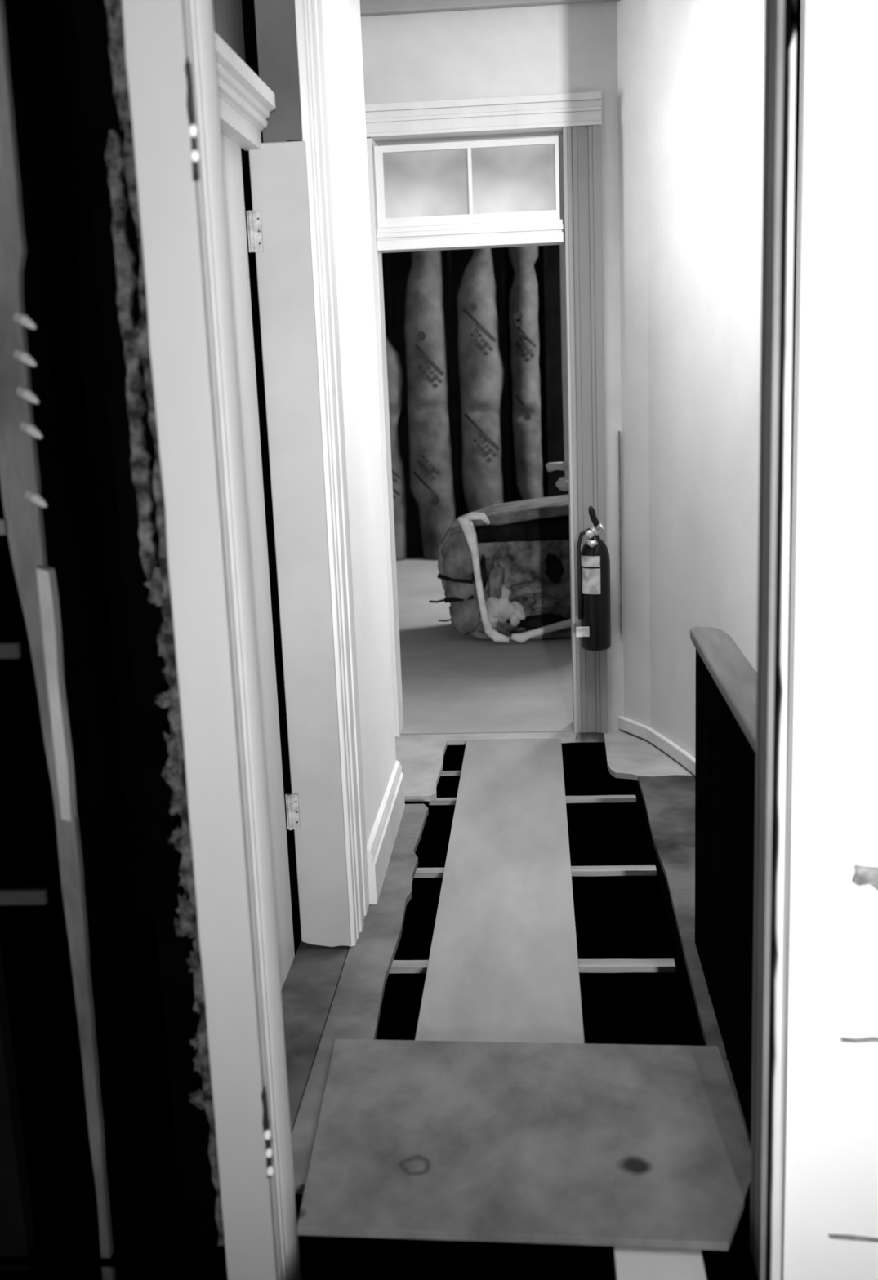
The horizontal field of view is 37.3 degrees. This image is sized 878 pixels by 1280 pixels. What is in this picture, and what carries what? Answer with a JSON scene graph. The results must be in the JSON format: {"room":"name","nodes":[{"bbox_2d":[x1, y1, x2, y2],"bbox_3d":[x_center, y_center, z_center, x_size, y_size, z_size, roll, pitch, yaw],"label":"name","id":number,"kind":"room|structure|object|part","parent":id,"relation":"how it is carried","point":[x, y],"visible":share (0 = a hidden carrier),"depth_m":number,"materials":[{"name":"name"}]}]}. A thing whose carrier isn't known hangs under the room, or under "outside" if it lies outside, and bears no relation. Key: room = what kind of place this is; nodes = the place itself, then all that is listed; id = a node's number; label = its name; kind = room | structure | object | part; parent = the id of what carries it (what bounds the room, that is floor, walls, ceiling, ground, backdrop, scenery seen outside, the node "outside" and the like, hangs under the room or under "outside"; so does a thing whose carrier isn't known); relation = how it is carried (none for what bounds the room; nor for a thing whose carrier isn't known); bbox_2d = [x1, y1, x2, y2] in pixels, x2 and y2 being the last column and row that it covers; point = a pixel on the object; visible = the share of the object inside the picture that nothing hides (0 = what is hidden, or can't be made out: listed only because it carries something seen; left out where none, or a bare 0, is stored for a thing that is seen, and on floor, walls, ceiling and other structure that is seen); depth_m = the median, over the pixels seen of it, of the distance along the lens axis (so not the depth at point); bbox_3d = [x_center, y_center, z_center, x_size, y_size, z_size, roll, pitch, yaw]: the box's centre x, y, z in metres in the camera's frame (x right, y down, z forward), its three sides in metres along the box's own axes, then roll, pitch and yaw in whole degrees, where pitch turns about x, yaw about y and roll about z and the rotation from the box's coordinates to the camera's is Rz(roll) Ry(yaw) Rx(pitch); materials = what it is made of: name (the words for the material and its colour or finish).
{"room":"hallway under renovation","nodes":[
{"label":"hallway under renovation","id":0,"kind":"room"},
{"bbox_2d":[0,941,35,1271],"bbox_3d":[-1.172,-0.388,2.174,0.670,3.250,0.040,-1,12,4],"label":"wall","id":1,"kind":"structure","parent":0,"point":[17,1236],"depth_m":2.43,"materials":[{"name":"black"}]},
{"bbox_2d":[0,518,8,534],"bbox_3d":[-0.790,-0.186,2.161,0.145,0.026,0.014,-1,12,4],"label":"lath","id":2,"kind":"object","parent":1,"relation":"attached to","point":[3,523],"visible":1,"depth_m":2.15,"materials":[{"name":"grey wood"}]},
{"bbox_2d":[0,642,21,658],"bbox_3d":[-0.781,0.019,2.205,0.145,0.026,0.014,-1,12,4],"label":"lath","id":3,"kind":"object","parent":1,"relation":"attached to","point":[7,650],"visible":1,"depth_m":2.19,"materials":[{"name":"wood"}]},
{"bbox_2d":[0,888,48,905],"bbox_3d":[-0.764,0.454,2.297,0.145,0.026,0.014,-1,12,4],"label":"lath","id":4,"kind":"object","parent":1,"relation":"attached to","point":[7,896],"visible":1,"depth_m":2.29,"materials":[{"name":"wood"}]},
{"bbox_2d":[0,0,115,1279],"bbox_3d":[-0.666,0.187,2.235,0.101,2.960,0.048,-1,12,4],"label":"stud","id":5,"kind":"object","parent":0,"point":[23,502],"depth_m":2.17,"materials":[{"name":"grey wood"}]},
{"bbox_3d":[-0.645,0.094,2.205,0.025,0.441,0.032,-1,12,4],"label":"wood strip","id":6,"kind":"part","parent":5,"relation":"part of","materials":[{"name":"wood"}]},
{"bbox_2d":[0,0,155,931],"bbox_3d":[-1.096,-0.542,2.884,1.000,3.250,1.500,-1,12,4],"label":"wall","id":7,"kind":"structure","parent":0,"point":[75,455],"depth_m":3.67,"materials":[{"name":"black"}]},
{"bbox_2d":[72,0,219,1236],"bbox_3d":[-0.503,-0.424,2.216,0.120,3.250,0.020,-1,12,4],"label":"wall","id":8,"kind":"structure","parent":0,"point":[192,1126],"depth_m":2.30,"materials":[{"name":"black"}]},
{"bbox_2d":[104,0,224,1245],"bbox_3d":[-0.472,-0.089,2.200,0.063,2.500,0.040,2,13,20],"label":"wall","id":9,"kind":"structure","parent":0,"point":[135,340],"depth_m":2.16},
{"bbox_2d":[0,924,349,1267],"bbox_3d":[-0.878,0.911,3.693,1.244,0.038,2.500,-1,12,4],"label":"floor","id":10,"kind":"structure","parent":0,"point":[140,1152],"depth_m":3.10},
{"bbox_2d":[212,0,245,62],"bbox_3d":[-0.545,-1.658,2.700,0.020,1.035,1.235,-1,12,4],"label":"wall","id":11,"kind":"structure","parent":0,"point":[227,14],"depth_m":3.12,"materials":[{"name":"paint"}]},
{"bbox_2d":[214,31,275,151],"bbox_3d":[-0.477,-1.175,2.712,0.090,0.130,1.055,-1,12,4],"label":"trim","id":12,"kind":"structure","parent":11,"relation":"attached to","point":[246,101],"depth_m":2.94,"materials":[{"name":"white paint"}]},
{"bbox_2d":[221,133,294,990],"bbox_3d":[-0.490,-0.045,2.926,0.020,2.215,1.008,-1,12,4],"label":"trim","id":13,"kind":"structure","parent":11,"relation":"in","point":[232,157],"depth_m":3.29,"materials":[{"name":"paint"}]},
{"bbox_2d":[240,0,301,951],"bbox_3d":[-0.455,-0.688,3.453,0.198,3.250,0.040,-1,12,4],"label":"wall","id":14,"kind":"structure","parent":0,"point":[247,6],"depth_m":3.50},
{"bbox_2d":[253,0,395,844],"bbox_3d":[-0.316,-0.824,3.947,0.128,3.200,1.200,-1,12,4],"label":"wall","id":15,"kind":"structure","parent":0,"point":[341,19],"depth_m":3.98,"materials":[{"name":"white paint"}]},
{"bbox_2d":[246,141,351,946],"bbox_3d":[-0.367,-0.186,3.458,0.156,2.151,0.052,-1,12,4],"label":"door","id":16,"kind":"structure","parent":15,"relation":"in","point":[278,221],"depth_m":3.42,"materials":[{"name":"paint"}]},
{"bbox_2d":[294,0,369,946],"bbox_3d":[-0.294,-0.728,3.491,0.026,3.200,0.303,-1,12,4],"label":"trim","id":17,"kind":"structure","parent":15,"relation":"attached to","point":[308,15],"depth_m":3.49,"materials":[{"name":"paint"}]},
{"bbox_2d":[366,760,404,904],"bbox_3d":[-0.174,0.624,4.378,0.026,0.180,0.895,-1,12,4],"label":"baseboard","id":18,"kind":"structure","parent":15,"relation":"attached to","point":[381,840],"depth_m":4.24,"materials":[{"name":"paint"}]},
{"bbox_2d":[0,742,682,1279],"bbox_3d":[0.349,1.593,4.075,3.300,1.570,3.970,-1,12,4],"label":"floor","id":19,"kind":"structure","parent":0,"point":[615,919],"depth_m":5.96,"materials":[{"name":"black"}]},
{"bbox_2d":[291,804,428,1194],"bbox_3d":[-0.177,0.864,3.735,0.140,0.022,2.300,-1,12,4],"label":"floor strip","id":20,"kind":"object","parent":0,"point":[354,1012],"visible":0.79,"depth_m":3.49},
{"bbox_2d":[305,801,429,1279],"bbox_3d":[-0.156,0.951,3.896,0.050,0.179,2.580,-1,12,4],"label":"floor trimmer","id":21,"kind":"structure","parent":20,"relation":"attached to","point":[322,1251],"depth_m":3.56},
{"bbox_2d":[388,958,675,973],"bbox_3d":[0.220,0.900,3.586,0.850,0.018,0.049,-1,12,4],"label":"batten","id":22,"kind":"object","parent":21,"relation":"on","point":[586,966],"visible":0.42,"depth_m":3.56,"materials":[{"name":"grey wood"}]},
{"bbox_2d":[413,865,657,877],"bbox_3d":[0.279,0.757,4.249,0.872,0.018,0.046,-1,12,4],"label":"batten","id":23,"kind":"object","parent":21,"relation":"on","point":[613,870],"visible":0.41,"depth_m":4.22,"materials":[{"name":"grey wood"}]},
{"bbox_2d":[414,738,584,1043],"bbox_3d":[0.225,0.735,4.256,0.409,0.018,2.825,-1,12,4],"label":"wooden plank","id":24,"kind":"object","parent":23,"relation":"on","point":[502,966],"visible":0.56,"depth_m":3.87,"materials":[{"name":"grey wood"}]},
{"bbox_2d":[296,1039,750,1250],"bbox_3d":[0.181,1.037,2.749,0.918,0.018,0.730,-1,12,4],"label":"plywood sheet","id":25,"kind":"object","parent":20,"relation":"on","point":[632,1145],"visible":0.98,"depth_m":2.68,"materials":[{"name":"wood"}]},
{"bbox_2d":[115,1157,756,1279],"bbox_3d":[0.378,2.339,4.218,3.200,0.050,3.900,-1,12,4],"label":"floor","id":26,"kind":"structure","parent":0,"point":[162,1251],"depth_m":4.69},
{"bbox_2d":[376,134,557,146],"bbox_3d":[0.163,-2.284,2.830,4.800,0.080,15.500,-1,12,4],"label":"trim","id":27,"kind":"structure","parent":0,"point":[555,135],"depth_m":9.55,"materials":[{"name":"paint"}]},
{"bbox_2d":[545,134,568,491],"bbox_3d":[0.656,-2.010,7.305,0.160,2.347,0.074,-1,12,4],"label":"door","id":28,"kind":"structure","parent":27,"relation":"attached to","point":[562,483],"depth_m":7.37,"materials":[{"name":"paint"}]},
{"bbox_3d":[0.679,-1.001,7.516,0.131,0.053,0.052,-3,12,-6],"label":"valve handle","id":29,"kind":"part","parent":28,"relation":"part of","materials":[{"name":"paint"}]},
{"bbox_2d":[382,244,568,557],"bbox_3d":[0.765,-2.284,10.707,4.800,3.230,0.050,-1,12,4],"label":"wall","id":30,"kind":"structure","parent":0,"point":[401,262],"depth_m":10.70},
{"bbox_2d":[381,253,406,560],"bbox_3d":[-0.516,-2.019,10.714,0.443,2.750,0.217,-1,12,4],"label":"insulation batt","id":31,"kind":"object","parent":30,"relation":"attached to","point":[394,368],"visible":0.16,"depth_m":10.77,"materials":[{"name":"paper"}]},
{"bbox_2d":[404,250,456,559],"bbox_3d":[-0.087,-2.030,10.681,0.378,2.750,0.217,-1,12,4],"label":"insulation batt","id":32,"kind":"object","parent":30,"relation":"attached to","point":[430,455],"visible":0.9,"depth_m":10.65,"materials":[{"name":"paper"}]},
{"bbox_2d":[456,248,504,513],"bbox_3d":[0.351,-2.040,10.647,0.376,2.750,0.217,-1,12,4],"label":"insulation batt","id":33,"kind":"object","parent":30,"relation":"attached to","point":[480,364],"visible":0.77,"depth_m":10.57,"materials":[{"name":"paper"}]},
{"bbox_2d":[507,245,542,500],"bbox_3d":[0.726,-2.049,10.619,0.276,2.750,0.217,-1,12,4],"label":"insulation batt","id":34,"kind":"object","parent":30,"relation":"attached to","point":[523,295],"visible":0.77,"depth_m":10.53,"materials":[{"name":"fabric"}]},
{"bbox_2d":[542,244,552,496],"bbox_3d":[0.890,-2.290,10.641,0.036,3.200,0.060,-1,12,4],"label":"stud","id":35,"kind":"object","parent":30,"relation":"attached to","point":[544,247],"visible":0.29,"depth_m":10.62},
{"bbox_2d":[360,0,623,742],"bbox_3d":[-0.082,-1.139,5.513,1.750,3.250,0.160,-1,12,4],"label":"wall","id":36,"kind":"structure","parent":0,"point":[562,48],"depth_m":5.18,"materials":[{"name":"paint"}]},
{"bbox_2d":[366,137,399,736],"bbox_3d":[-0.291,-0.797,5.505,0.138,2.500,0.031,-1,12,4],"label":"trim","id":37,"kind":"structure","parent":36,"relation":"attached to","point":[369,141],"depth_m":5.47,"materials":[{"name":"paint"}]},
{"bbox_2d":[373,136,559,227],"bbox_3d":[0.116,-1.872,5.342,0.752,0.328,0.040,-1,12,4],"label":"window","id":38,"kind":"structure","parent":36,"relation":"in","point":[510,180],"depth_m":5.34,"materials":[{"name":"clear glass"}]},
{"bbox_3d":[-0.053,-1.878,5.354,0.354,0.268,0.004,-1,12,4],"label":"pane","id":39,"kind":"part","parent":38,"relation":"part of","materials":[{"name":"clear glass"}]},
{"bbox_3d":[0.306,-1.887,5.327,0.346,0.268,0.004,-1,12,4],"label":"pane","id":40,"kind":"part","parent":38,"relation":"part of","materials":[{"name":"clear glass"}]},
{"bbox_2d":[376,218,563,253],"bbox_3d":[0.127,-1.669,5.372,0.768,0.092,0.124,-1,12,4],"label":"trim","id":41,"kind":"structure","parent":36,"relation":"attached to","point":[545,232],"depth_m":5.32,"materials":[{"name":"white paint"}]},
{"bbox_2d":[364,91,601,138],"bbox_3d":[0.116,-2.094,5.192,1.058,0.123,0.041,-1,12,4],"label":"trim","id":42,"kind":"structure","parent":36,"relation":"attached to","point":[546,111],"depth_m":5.18,"materials":[{"name":"paint"}]},
{"bbox_2d":[360,0,619,16],"bbox_3d":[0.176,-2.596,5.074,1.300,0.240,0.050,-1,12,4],"label":"ceiling","id":43,"kind":"structure","parent":36,"relation":"attached to","point":[367,7],"depth_m":5.09,"materials":[{"name":"paint"}]},
{"bbox_2d":[562,124,608,733],"bbox_3d":[0.616,-0.820,5.432,0.147,2.504,0.037,-1,12,4],"label":"trim","id":44,"kind":"structure","parent":36,"relation":"attached to","point":[581,144],"depth_m":5.36,"materials":[{"name":"paint"}]},
{"bbox_2d":[575,506,610,651],"bbox_3d":[0.644,-0.263,5.461,0.149,0.612,0.151,-1,12,4],"label":"fire extinguisher","id":45,"kind":"object","parent":44,"relation":"attached to","point":[593,562],"visible":1,"depth_m":5.42,"materials":[{"name":"metal"}]},
{"bbox_3d":[0.639,-0.511,5.370,0.027,0.089,0.059,7,15,38],"label":"squeeze handle","id":46,"kind":"part","parent":45,"relation":"part of","materials":[{"name":"black metal"}]},
{"bbox_3d":[0.665,-0.466,5.380,0.019,0.038,0.060,-10,14,-33],"label":"carry handle","id":47,"kind":"part","parent":45,"relation":"part of","materials":[{"name":"silver metal"}]},
{"bbox_2d":[395,557,751,1198],"bbox_3d":[0.526,0.186,6.821,4.800,0.030,8.700,-1,12,4],"label":"floor","id":48,"kind":"structure","parent":0,"point":[452,682],"depth_m":6.00,"materials":[{"name":"grey concrete"}]},
{"bbox_2d":[440,770,461,775],"bbox_3d":[0.197,0.540,5.290,0.560,0.018,0.015,-1,12,4],"label":"batten","id":49,"kind":"object","parent":48,"relation":"on","point":[443,772],"visible":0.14,"depth_m":5.30,"materials":[{"name":"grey wood"}]},
{"bbox_2d":[428,494,570,643],"bbox_3d":[0.590,-0.446,7.787,1.271,0.800,0.781,-1,12,4],"label":"armchair","id":50,"kind":"object","parent":48,"relation":"on","point":[504,568],"visible":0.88,"depth_m":7.54,"materials":[{"name":"fabric"}]},
{"bbox_3d":[0.256,-0.344,7.469,0.283,0.733,0.050,1,12,16],"label":"frame arm","id":51,"kind":"part","parent":50,"relation":"part of"},
{"bbox_3d":[0.720,-0.070,7.518,0.614,0.157,0.048,-3,12,-3],"label":"frame rail","id":52,"kind":"part","parent":50,"relation":"part of","materials":[{"name":"grey metal"}]},
{"bbox_2d":[635,782,755,1279],"bbox_3d":[0.697,0.922,3.829,0.038,0.198,2.580,-1,12,4],"label":"floor trimmer","id":53,"kind":"structure","parent":48,"relation":"attached to","point":[742,1264],"depth_m":3.64},
{"bbox_2d":[428,795,635,804],"bbox_3d":[0.353,0.608,4.940,0.782,0.018,0.037,-1,12,4],"label":"batten","id":54,"kind":"object","parent":53,"relation":"attached to","point":[597,798],"visible":0.48,"depth_m":4.91,"materials":[{"name":"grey wood"}]},
{"bbox_2d":[689,626,782,1279],"bbox_3d":[0.699,0.648,3.016,0.096,1.130,1.269,-1,12,4],"label":"guard","id":55,"kind":"object","parent":48,"relation":"on","point":[725,704],"visible":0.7,"depth_m":2.97,"materials":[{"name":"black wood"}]},
{"bbox_3d":[0.678,0.109,2.901,0.096,0.027,1.269,-1,12,4],"label":"cap rail","id":56,"kind":"part","parent":55,"relation":"part of","materials":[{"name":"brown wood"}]},
{"bbox_2d":[617,0,764,757],"bbox_3d":[1.107,-0.825,3.806,0.384,3.250,3.619,-4,12,-7],"label":"wall","id":57,"kind":"structure","parent":0,"point":[690,73],"depth_m":4.81,"materials":[{"name":"paint"}]},
{"bbox_2d":[617,431,622,631],"bbox_3d":[0.766,-0.454,5.500,0.009,0.850,0.035,-1,12,8],"label":"trim","id":58,"kind":"structure","parent":57,"relation":"attached to","point":[619,440],"depth_m":5.49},
{"bbox_2d":[617,716,694,774],"bbox_3d":[1.009,0.550,4.763,0.106,0.057,2.056,-5,12,-11],"label":"baseboard","id":59,"kind":"structure","parent":57,"relation":"attached to","point":[672,749],"depth_m":5.38,"materials":[{"name":"paint"}]},
{"bbox_2d":[781,0,877,1279],"bbox_3d":[1.154,-0.446,2.011,1.185,3.250,0.070,-1,12,4],"label":"wall","id":60,"kind":"structure","parent":0,"point":[830,1164],"depth_m":2.12,"materials":[{"name":"paint"}]},
{"bbox_2d":[764,0,804,1279],"bbox_3d":[0.547,-0.425,2.048,0.019,3.260,0.080,-1,12,4],"label":"trim","id":61,"kind":"structure","parent":60,"relation":"attached to","point":[794,49],"depth_m":2.09,"materials":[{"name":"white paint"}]},
{"bbox_2d":[827,1036,877,1242],"bbox_3d":[0.794,0.884,2.285,0.208,0.408,0.004,-1,12,4],"label":"trim","id":62,"kind":"structure","parent":60,"relation":"attached to","point":[842,1237],"depth_m":2.33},
{"bbox_2d":[851,865,877,890],"bbox_3d":[0.788,0.450,2.189,0.184,0.151,0.008,-1,12,4],"label":"paper","id":63,"kind":"object","parent":60,"relation":"attached to","point":[863,875],"visible":1,"depth_m":2.18,"materials":[{"name":"white paper"}]},
{"bbox_3d":[0.002,-1.628,1.839,1.030,0.780,0.070,-1,12,4],"label":"wall","id":64,"kind":"structure","parent":0,"visible":0},
{"bbox_2d":[184,56,199,181],"bbox_3d":[-0.379,-0.803,2.004,0.016,0.180,0.022,-1,12,4],"label":"butt hinge","id":65,"kind":"object","parent":64,"relation":"attached to","point":[193,129],"visible":1,"depth_m":2.00,"materials":[{"name":"silver metal"}]},
{"bbox_2d":[121,0,279,1279],"bbox_3d":[-0.404,-0.136,2.166,0.095,3.800,0.025,-1,12,4],"label":"trim","id":66,"kind":"structure","parent":64,"relation":"attached to","point":[156,37],"depth_m":2.17,"materials":[{"name":"paint"}]},
{"bbox_2d":[184,0,301,1279],"bbox_3d":[-0.387,-0.160,2.277,0.089,3.800,0.201,-1,12,4],"label":"trim","id":67,"kind":"structure","parent":64,"relation":"attached to","point":[199,13],"depth_m":2.28,"materials":[{"name":"paint"}]},
{"bbox_2d":[261,1086,274,1177],"bbox_3d":[-0.312,0.897,2.365,0.016,0.180,0.022,-1,12,4],"label":"butt hinge","id":68,"kind":"object","parent":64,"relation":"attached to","point":[267,1133],"visible":1,"depth_m":2.36,"materials":[{"name":"grey metal"}]},
{"bbox_2d":[749,0,783,1279],"bbox_3d":[0.527,-0.430,2.074,0.012,3.260,0.100,-1,12,4],"label":"trim","id":69,"kind":"structure","parent":64,"relation":"attached to","point":[773,9],"depth_m":2.14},
{"bbox_3d":[-0.033,1.877,-1.004,3.200,0.049,6.250,-1,12,4],"label":"floor","id":70,"kind":"structure","parent":0,"visible":0},
{"bbox_2d":[612,1246,706,1279],"bbox_3d":[0.388,1.168,2.212,0.158,0.029,0.440,-1,12,4],"label":"board","id":71,"kind":"object","parent":70,"relation":"on","point":[630,1263],"visible":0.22,"depth_m":2.34,"materials":[{"name":"white wood"}]}
]}

